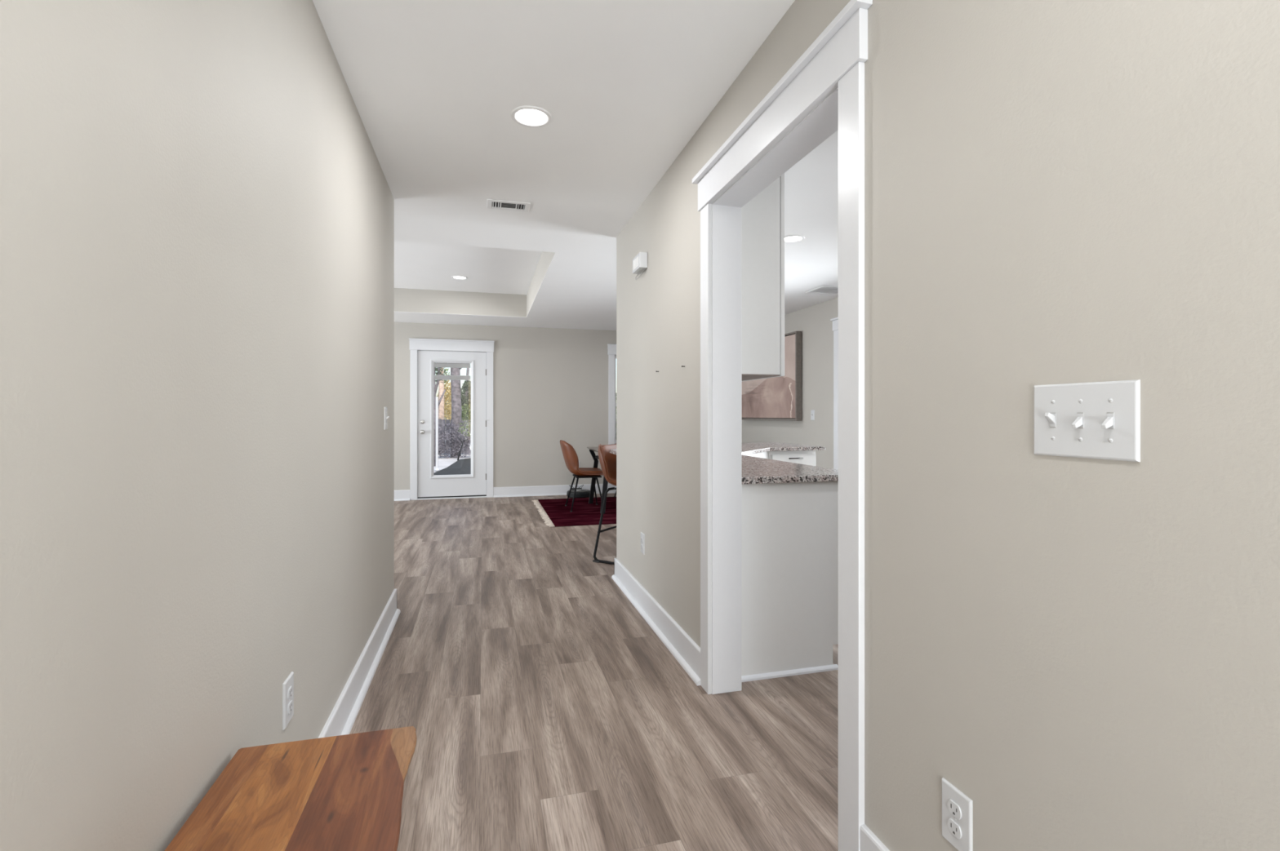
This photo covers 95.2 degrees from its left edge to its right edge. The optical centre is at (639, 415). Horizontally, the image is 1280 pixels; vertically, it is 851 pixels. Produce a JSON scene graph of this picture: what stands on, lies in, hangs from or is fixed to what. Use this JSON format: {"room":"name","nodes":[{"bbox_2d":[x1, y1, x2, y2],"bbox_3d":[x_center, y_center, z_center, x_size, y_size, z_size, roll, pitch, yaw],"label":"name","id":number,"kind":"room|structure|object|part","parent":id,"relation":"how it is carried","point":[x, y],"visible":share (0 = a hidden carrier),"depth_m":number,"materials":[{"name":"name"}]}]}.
{"room":"home hallway","nodes":[
{"label":"home hallway","id":0,"kind":"room"},
{"bbox_2d":[0,0,394,850],"bbox_3d":[-0.701,-0.054,0.431,0.120,2.440,6.196,0,0,-15],"label":"wall","id":1,"kind":"structure","parent":0,"point":[197,200],"depth_m":0.98,"materials":[{"name":"paint"}]},
{"bbox_2d":[282,671,293,730],"bbox_3d":[-0.939,0.762,1.563,0.009,0.120,0.076,0,0,-15],"label":"wall outlet","id":2,"kind":"object","parent":1,"relation":"attached to","point":[288,685],"visible":1,"depth_m":1.55,"materials":[{"name":"white plastic"}]},
{"bbox_2d":[287,685,293,699],"bbox_3d":[-0.937,0.743,1.563,0.005,0.027,0.034,0,0,-15],"label":"receptacle","id":3,"kind":"object","parent":2,"relation":"attached to","point":[290,688],"depth_m":1.56,"materials":[{"name":"white plastic"}]},
{"bbox_2d":[287,700,293,714],"bbox_3d":[-0.937,0.781,1.563,0.005,0.027,0.034,0,0,-15],"label":"receptacle","id":4,"kind":"object","parent":2,"relation":"attached to","point":[290,703],"depth_m":1.56,"materials":[{"name":"white plastic"}]},
{"bbox_2d":[318,588,400,738],"bbox_3d":[-2.802,1.095,-0.116,4.529,0.141,6.230,0,0,-15],"label":"baseboard","id":5,"kind":"structure","parent":1,"relation":"attached to","point":[341,720],"depth_m":2.44,"materials":[{"name":"paint"}]},
{"bbox_2d":[383,407,389,430],"bbox_3d":[-1.355,0.016,3.131,0.020,0.120,0.076,0,0,-15],"label":"light switch","id":6,"kind":"object","parent":1,"relation":"attached to","point":[385,417],"visible":1,"depth_m":3.11,"materials":[{"name":"white plastic"}]},
{"bbox_3d":[-1.362,0.016,3.129,0.005,0.120,0.075,0,0,-15],"label":"plate","id":7,"kind":"part","parent":6,"relation":"part of","materials":[{"name":"white plastic"}]},
{"bbox_2d":[394,251,555,317],"bbox_3d":[-3.071,-1.423,5.545,4.188,0.288,3.176,0,0,-15],"label":"wall","id":8,"kind":"structure","parent":0,"point":[411,300],"depth_m":7.34,"materials":[{"name":"paint"}]},
{"bbox_2d":[394,322,616,490],"bbox_3d":[-2.811,-0.054,8.184,8.820,2.440,0.120,0,0,-15],"label":"wall","id":9,"kind":"structure","parent":0,"point":[550,385],"depth_m":8.47,"materials":[{"name":"paint"}]},
{"bbox_2d":[408,337,494,500],"bbox_3d":[-2.635,0.054,8.218,1.134,2.223,0.206,0,0,-15],"label":"door","id":10,"kind":"structure","parent":9,"relation":"in","point":[424,353],"depth_m":8.17,"materials":[{"name":"paint"}]},
{"bbox_3d":[-3.111,0.133,8.032,0.091,2.066,0.018,0,0,-15],"label":"casing","id":11,"kind":"part","parent":10,"relation":"part of","materials":[{"name":"paint"}]},
{"bbox_3d":[-2.620,-0.969,8.160,1.124,0.137,0.026,0,0,-15],"label":"head casing","id":12,"kind":"part","parent":10,"relation":"part of","materials":[{"name":"paint"}]},
{"bbox_3d":[-2.628,0.050,8.182,0.586,1.658,0.035,0,0,-15],"label":"glazing frame","id":13,"kind":"part","parent":10,"relation":"part of","materials":[{"name":"paint"}]},
{"bbox_3d":[-2.130,0.133,8.296,0.091,2.066,0.018,0,0,-15],"label":"casing","id":14,"kind":"part","parent":10,"relation":"part of","materials":[{"name":"paint"}]},
{"bbox_2d":[394,484,616,501],"bbox_3d":[-2.849,1.095,8.094,8.700,0.141,0.034,0,0,-15],"label":"baseboard","id":15,"kind":"structure","parent":9,"relation":"attached to","point":[540,491],"depth_m":8.44,"materials":[{"name":"paint"}]},
{"bbox_2d":[607,343,616,444],"bbox_3d":[0.070,-0.171,8.916,1.175,1.793,0.137,0,0,-15],"label":"window","id":16,"kind":"structure","parent":9,"relation":"in","point":[611,348],"depth_m":8.75,"materials":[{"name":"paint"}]},
{"bbox_3d":[-0.425,-0.146,8.755,0.093,1.524,0.018,0,0,-15],"label":"casing","id":17,"kind":"part","parent":16,"relation":"part of","materials":[{"name":"paint"}]},
{"bbox_3d":[0.078,-0.978,8.886,1.155,0.139,0.026,0,0,-15],"label":"head casing","id":18,"kind":"part","parent":16,"relation":"part of","materials":[{"name":"paint"}]},
{"bbox_3d":[0.062,-0.146,8.946,0.955,1.525,0.060,0,0,-15],"label":"sash frame","id":19,"kind":"part","parent":16,"relation":"part of","materials":[{"name":"paint"}]},
{"bbox_2d":[312,0,838,330],"bbox_3d":[-1.416,-1.423,2.764,8.700,0.297,11.074,0,0,-15],"label":"ceiling","id":20,"kind":"structure","parent":0,"point":[434,86],"depth_m":2.57,"materials":[{"name":"paint"}]},
{"bbox_2d":[451,275,467,279],"bbox_3d":[-2.048,-1.570,6.636,0.175,0.018,0.175,0,0,-15],"label":"recessed light","id":21,"kind":"object","parent":20,"relation":"in","point":[460,277],"visible":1,"depth_m":6.64,"materials":[{"name":"white"}]},
{"bbox_2d":[487,199,530,212],"bbox_3d":[-0.796,-1.271,3.540,0.250,0.006,0.150,0,0,-15],"label":"ceiling vent","id":22,"kind":"object","parent":20,"relation":"in","point":[491,203],"visible":1,"depth_m":3.54,"materials":[{"name":"white plastic"}]},
{"bbox_2d":[510,106,552,127],"bbox_3d":[-0.463,-1.277,2.490,0.175,0.018,0.175,0,0,-15],"label":"recessed light","id":23,"kind":"object","parent":20,"relation":"in","point":[531,115],"visible":1,"depth_m":2.48,"materials":[{"name":"white"}]},
{"bbox_2d":[784,235,804,243],"bbox_3d":[1.100,-1.277,4.210,0.175,0.018,0.175,0,0,-15],"label":"recessed light","id":24,"kind":"object","parent":20,"relation":"in","point":[790,238],"visible":0.82,"depth_m":4.20,"materials":[{"name":"white"}]},
{"bbox_2d":[804,284,838,295],"bbox_3d":[1.931,-1.268,5.914,0.380,0.012,0.340,0,0,-15],"label":"ceiling vent","id":25,"kind":"object","parent":20,"relation":"in","point":[824,289],"visible":0.71,"depth_m":5.93,"materials":[{"name":"white metal"}]},
{"bbox_2d":[349,493,838,850],"bbox_3d":[-1.393,1.166,2.744,9.078,0.001,11.224,0,0,-15],"label":"floor","id":26,"kind":"structure","parent":0,"point":[546,713],"depth_m":2.26,"materials":[{"name":"wood"}]},
{"bbox_2d":[164,726,417,850],"bbox_3d":[-0.494,0.930,0.636,0.357,0.472,1.300,0,0,-15],"label":"wooden bench","id":27,"kind":"object","parent":26,"relation":"on","point":[340,793],"visible":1,"depth_m":1.06,"materials":[{"name":"brown wood"}]},
{"bbox_2d":[532,497,616,527],"bbox_3d":[0.193,1.160,7.414,2.946,0.012,1.981,0,0,-15],"label":"area rug","id":28,"kind":"object","parent":26,"relation":"on","point":[554,512],"visible":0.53,"depth_m":6.97,"materials":[{"name":"red fabric"}]},
{"bbox_2d":[560,440,604,511],"bbox_3d":[-0.719,0.730,7.252,0.544,0.848,0.494,0,0,-15],"label":"dining chair","id":29,"kind":"object","parent":28,"relation":"on","point":[570,455],"visible":0.97,"depth_m":7.06,"materials":[{"name":"brown leather"}]},
{"bbox_3d":[-0.858,0.939,7.372,0.054,0.416,0.223,0,0,-43],"label":"leg","id":30,"kind":"part","parent":29,"relation":"part of","materials":[{"name":"black metal"}]},
{"bbox_3d":[-0.779,0.939,7.079,0.054,0.416,0.223,0,0,13],"label":"leg","id":31,"kind":"part","parent":29,"relation":"part of","materials":[{"name":"black metal"}]},
{"bbox_3d":[-0.724,0.526,7.251,0.534,0.440,0.483,0,0,-15],"label":"bucket seat","id":32,"kind":"part","parent":29,"relation":"part of","materials":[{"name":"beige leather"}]},
{"bbox_3d":[-0.660,0.754,7.268,0.310,0.016,0.340,0,0,-15],"label":"mounting plate","id":33,"kind":"part","parent":29,"relation":"part of","materials":[{"name":"black metal"}]},
{"bbox_3d":[-0.583,0.939,7.443,0.047,0.416,0.211,0,0,6],"label":"leg","id":34,"kind":"part","parent":29,"relation":"part of","materials":[{"name":"black metal"}]},
{"bbox_3d":[-0.505,0.939,7.155,0.047,0.416,0.211,0,0,-36],"label":"leg","id":35,"kind":"part","parent":29,"relation":"part of","materials":[{"name":"black metal"}]},
{"bbox_2d":[586,447,608,513],"bbox_3d":[0.254,0.784,7.472,1.730,0.738,0.900,0,0,-15],"label":"dining table","id":36,"kind":"object","parent":28,"relation":"on","point":[592,450],"visible":0.27,"depth_m":7.59,"materials":[{"name":"grey wood"}]},
{"bbox_3d":[-0.608,0.801,7.624,0.116,0.704,0.086,0,0,-15],"label":"leg","id":37,"kind":"part","parent":36,"relation":"part of","materials":[{"name":"black metal"}]},
{"bbox_3d":[-0.416,0.801,6.909,0.116,0.704,0.086,0,0,-15],"label":"leg","id":38,"kind":"part","parent":36,"relation":"part of","materials":[{"name":"black metal"}]},
{"bbox_2d":[566,489,590,497],"bbox_3d":[-0.870,1.115,8.340,0.353,0.101,0.348,0,0,-15],"label":"robot vacuum","id":39,"kind":"object","parent":26,"relation":"on","point":[580,493],"visible":0.73,"depth_m":8.21,"materials":[{"name":"black plastic"}]},
{"bbox_2d":[592,443,616,564],"bbox_3d":[-0.073,0.699,4.757,0.486,0.934,0.496,0,0,30],"label":"bar stool","id":40,"kind":"object","parent":26,"relation":"on","point":[607,460],"visible":0.33,"depth_m":4.66,"materials":[{"name":"brown leather"}]},
{"bbox_3d":[-0.140,0.874,4.604,0.451,0.586,0.159,0,0,30],"label":"sled leg","id":41,"kind":"part","parent":40,"relation":"part of","materials":[{"name":"black metal"}]},
{"bbox_3d":[-0.075,0.408,4.758,0.481,0.351,0.463,0,0,30],"label":"bucket seat","id":42,"kind":"part","parent":40,"relation":"part of","materials":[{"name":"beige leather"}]},
{"bbox_2d":[746,451,768,458],"bbox_3d":[0.563,0.734,4.634,0.608,0.865,1.728,0,0,32],"label":"base cabinet","id":43,"kind":"object","parent":26,"relation":"on","point":[764,455],"visible":0.02,"depth_m":4.80,"materials":[{"name":"paint"}]},
{"bbox_2d":[741,481,838,682],"bbox_3d":[0.519,0.734,3.323,0.640,0.865,1.452,0,0,-15],"label":"base cabinet","id":44,"kind":"object","parent":26,"relation":"on","point":[789,531],"visible":0.52,"depth_m":2.63,"materials":[{"name":"paint"}]},
{"bbox_2d":[608,442,838,484],"bbox_3d":[0.856,0.286,4.186,1.877,0.030,2.960,0,0,-15],"label":"countertop","id":45,"kind":"structure","parent":44,"relation":"on","point":[754,470],"depth_m":2.96,"materials":[{"name":"stone"}]},
{"bbox_3d":[0.653,1.157,2.616,0.531,0.019,0.017,0,0,-15],"label":"shoe moulding","id":46,"kind":"part","parent":44,"relation":"part of","materials":[{"name":"paint"}]},
{"bbox_2d":[768,450,815,466],"bbox_3d":[1.250,0.734,5.212,0.450,0.865,0.542,0,0,-15],"label":"base cabinet","id":47,"kind":"object","parent":26,"relation":"on","point":[802,457],"visible":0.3,"depth_m":5.00,"materials":[{"name":"paint"}]},
{"bbox_3d":[1.323,0.366,4.970,0.132,0.011,0.036,0,0,-15],"label":"drawer pull","id":48,"kind":"part","parent":47,"relation":"part of","materials":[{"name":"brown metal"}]},
{"bbox_2d":[741,297,838,469],"bbox_3d":[2.843,-0.054,3.909,0.120,2.440,11.074,0,0,-15],"label":"wall","id":49,"kind":"structure","parent":0,"point":[815,326],"depth_m":6.77,"materials":[{"name":"paint"}]},
{"bbox_2d":[741,331,801,421],"bbox_3d":[1.700,-0.471,7.766,0.085,1.075,1.604,0,0,-15],"label":"framed painting","id":50,"kind":"object","parent":49,"relation":"attached to","point":[776,398],"visible":0.67,"depth_m":7.35,"materials":[{"name":"paint"}]},
{"bbox_2d":[810,409,814,420],"bbox_3d":[1.998,-0.002,6.781,0.020,0.120,0.076,0,0,-15],"label":"light switch","id":51,"kind":"object","parent":49,"relation":"attached to","point":[812,411],"visible":1,"depth_m":6.78,"materials":[{"name":"white plastic"}]},
{"bbox_2d":[830,317,838,470],"bbox_3d":[2.356,0.059,5.593,0.139,2.215,1.648,0,0,-15],"label":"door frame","id":52,"kind":"structure","parent":49,"relation":"in","point":[835,321],"depth_m":6.30,"materials":[{"name":"paint"}]},
{"bbox_3d":[2.317,-0.974,5.583,0.026,0.110,1.620,0,0,-15],"label":"head casing","id":53,"kind":"part","parent":52,"relation":"part of","materials":[{"name":"paint"}]},
{"bbox_3d":[2.125,0.123,6.311,0.018,2.085,0.093,0,0,-15],"label":"casing","id":54,"kind":"part","parent":52,"relation":"part of","materials":[{"name":"paint"}]},
{"bbox_2d":[616,0,1279,850],"bbox_3d":[0.743,-0.054,1.021,0.115,2.440,6.587,0,0,-15],"label":"wall","id":55,"kind":"structure","parent":0,"point":[1057,192],"depth_m":1.00,"materials":[{"name":"paint"}]},
{"bbox_2d":[632,252,647,279],"bbox_3d":[-0.002,-0.880,3.474,0.050,0.136,0.170,0,0,-15],"label":"box","id":56,"kind":"object","parent":55,"relation":"attached to","point":[640,260],"visible":1,"depth_m":3.40,"materials":[{"name":"white plastic"}]},
{"bbox_3d":[-0.025,-0.903,3.467,0.002,0.058,0.120,0,0,-15],"label":"panel","id":57,"kind":"part","parent":56,"relation":"part of","materials":[{"name":"paint"}]},
{"bbox_2d":[640,532,644,555],"bbox_3d":[0.014,0.766,3.493,0.009,0.120,0.076,0,0,-15],"label":"wall outlet","id":58,"kind":"object","parent":55,"relation":"attached to","point":[642,535],"visible":1,"depth_m":3.48,"materials":[{"name":"white plastic"}]},
{"bbox_2d":[611,558,700,685],"bbox_3d":[0.090,1.095,3.383,0.149,0.141,1.754,0,0,-15],"label":"baseboard","id":59,"kind":"structure","parent":55,"relation":"attached to","point":[686,652],"depth_m":3.07,"materials":[{"name":"paint"}]},
{"bbox_2d":[741,173,784,382],"bbox_3d":[0.419,-0.722,3.153,0.362,1.075,0.928,0,0,-15],"label":"upper cabinet","id":60,"kind":"object","parent":55,"relation":"attached to","point":[762,218],"visible":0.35,"depth_m":2.72,"materials":[{"name":"paint"}]},
{"bbox_3d":[0.390,-0.188,3.146,0.301,0.005,0.926,0,0,-15],"label":"panel","id":61,"kind":"part","parent":60,"relation":"part of","materials":[{"name":"white wood"}]},
{"bbox_2d":[692,0,872,850],"bbox_3d":[0.463,0.068,2.008,0.178,2.196,1.164,0,0,-15],"label":"trim","id":62,"kind":"structure","parent":55,"relation":"attached to","point":[822,94],"depth_m":1.77,"materials":[{"name":"paint"}]},
{"bbox_3d":[0.281,0.141,2.484,0.018,2.051,0.089,0,0,-15],"label":"casing","id":63,"kind":"part","parent":62,"relation":"part of","materials":[{"name":"paint"}]},
{"bbox_3d":[0.409,-0.948,1.994,0.025,0.125,1.128,0,0,-15],"label":"head casing","id":64,"kind":"part","parent":62,"relation":"part of","materials":[{"name":"paint"}]},
{"bbox_3d":[0.544,0.141,1.505,0.018,2.051,0.089,0,0,-15],"label":"casing","id":65,"kind":"part","parent":62,"relation":"part of","materials":[{"name":"paint"}]},
{"bbox_2d":[859,824,889,850],"bbox_3d":[1.036,1.095,-0.358,0.034,0.141,3.771,0,0,-15],"label":"baseboard","id":66,"kind":"structure","parent":55,"relation":"attached to","point":[868,842],"depth_m":1.43,"materials":[{"name":"paint"}]},
{"bbox_2d":[942,777,973,850],"bbox_3d":[0.636,0.814,1.178,0.009,0.120,0.076,0,0,-15],"label":"wall outlet","id":67,"kind":"object","parent":55,"relation":"attached to","point":[957,807],"visible":1,"depth_m":1.17,"materials":[{"name":"white plastic"}]},
{"bbox_2d":[947,800,961,820],"bbox_3d":[0.634,0.794,1.177,0.005,0.027,0.034,0,0,-15],"label":"receptacle","id":68,"kind":"object","parent":67,"relation":"attached to","point":[954,806],"depth_m":1.18,"materials":[{"name":"white plastic"}]},
{"bbox_2d":[947,818,961,839],"bbox_3d":[0.634,0.834,1.177,0.005,0.027,0.034,0,0,-15],"label":"receptacle","id":69,"kind":"object","parent":67,"relation":"attached to","point":[954,825],"depth_m":1.18,"materials":[{"name":"white plastic"}]},
{"bbox_2d":[1034,379,1140,462],"bbox_3d":[0.697,0.008,0.929,0.020,0.120,0.168,0,0,-15],"label":"light switch","id":70,"kind":"object","parent":55,"relation":"attached to","point":[1099,420],"visible":1,"depth_m":0.92,"materials":[{"name":"white plastic"}]},
{"label":"outside","id":71,"kind":"structure","parent":0,"visible":0},
{"bbox_2d":[433,429,471,473],"bbox_3d":[-8.918,1.366,33.169,60.000,0.100,51.306,0,0,-15],"label":"ground","id":72,"kind":"structure","parent":71,"point":[443,463],"depth_m":16.98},
{"bbox_2d":[433,396,439,471],"bbox_3d":[-4.774,0.441,13.731,0.140,1.750,0.140,0,0,-15],"label":"lamp post","id":73,"kind":"object","parent":72,"relation":"on","point":[437,468],"visible":0.95,"depth_m":13.71,"materials":[{"name":"white metal"}]},
{"bbox_2d":[433,363,446,466],"bbox_3d":[-5.273,-1.183,15.340,0.406,5.002,0.965,0,0,-5],"label":"tree","id":74,"kind":"object","parent":72,"relation":"on","point":[435,370],"visible":0.4,"depth_m":15.09,"materials":[{"name":"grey plant"}]},
{"bbox_2d":[435,367,451,422],"bbox_3d":[-7.575,-2.184,23.008,0.913,7.004,1.834,0,0,-15],"label":"tree","id":75,"kind":"object","parent":72,"relation":"on","point":[443,406],"visible":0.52,"depth_m":22.51,"materials":[{"name":"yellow plant"}]},
{"bbox_2d":[433,457,471,475],"bbox_3d":[-3.175,1.291,14.783,3.656,0.050,6.200,0,0,-15],"label":"mulch bed","id":76,"kind":"object","parent":72,"relation":"on","point":[460,466],"visible":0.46,"depth_m":13.83,"materials":[{"name":"grey soil"}]},
{"bbox_2d":[457,419,471,460],"bbox_3d":[-4.926,0.692,16.701,0.530,1.175,0.576,0,0,8],"label":"tree","id":77,"kind":"object","parent":76,"relation":"on","point":[463,427],"visible":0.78,"depth_m":16.61,"materials":[{"name":"green plant"}]},
{"bbox_2d":[438,423,471,458],"bbox_3d":[-5.795,0.797,17.905,1.904,1.140,0.541,0,0,-15],"label":"shrub","id":78,"kind":"object","parent":72,"relation":"on","point":[444,437],"visible":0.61,"depth_m":17.87,"materials":[{"name":"grey plant"}]},
{"bbox_2d":[438,418,471,454],"bbox_3d":[-5.333,0.716,19.846,14.105,1.200,0.120,0,0,-15],"label":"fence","id":79,"kind":"object","parent":72,"relation":"on","point":[442,422],"visible":0.04,"depth_m":19.49,"materials":[{"name":"grey wood"}]},
{"bbox_2d":[450,363,471,457],"bbox_3d":[-5.805,-2.683,18.403,1.684,8.004,0.878,0,0,-2],"label":"tree","id":80,"kind":"object","parent":72,"relation":"on","point":[456,410],"visible":0.24,"depth_m":18.31,"materials":[{"name":"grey plant"}]},
{"bbox_2d":[461,363,471,450],"bbox_3d":[-6.089,-0.934,20.681,0.760,4.503,1.330,0,0,-15],"label":"tree","id":81,"kind":"object","parent":72,"relation":"on","point":[466,397],"visible":0.42,"depth_m":20.48,"materials":[{"name":"green plant"}]}
]}

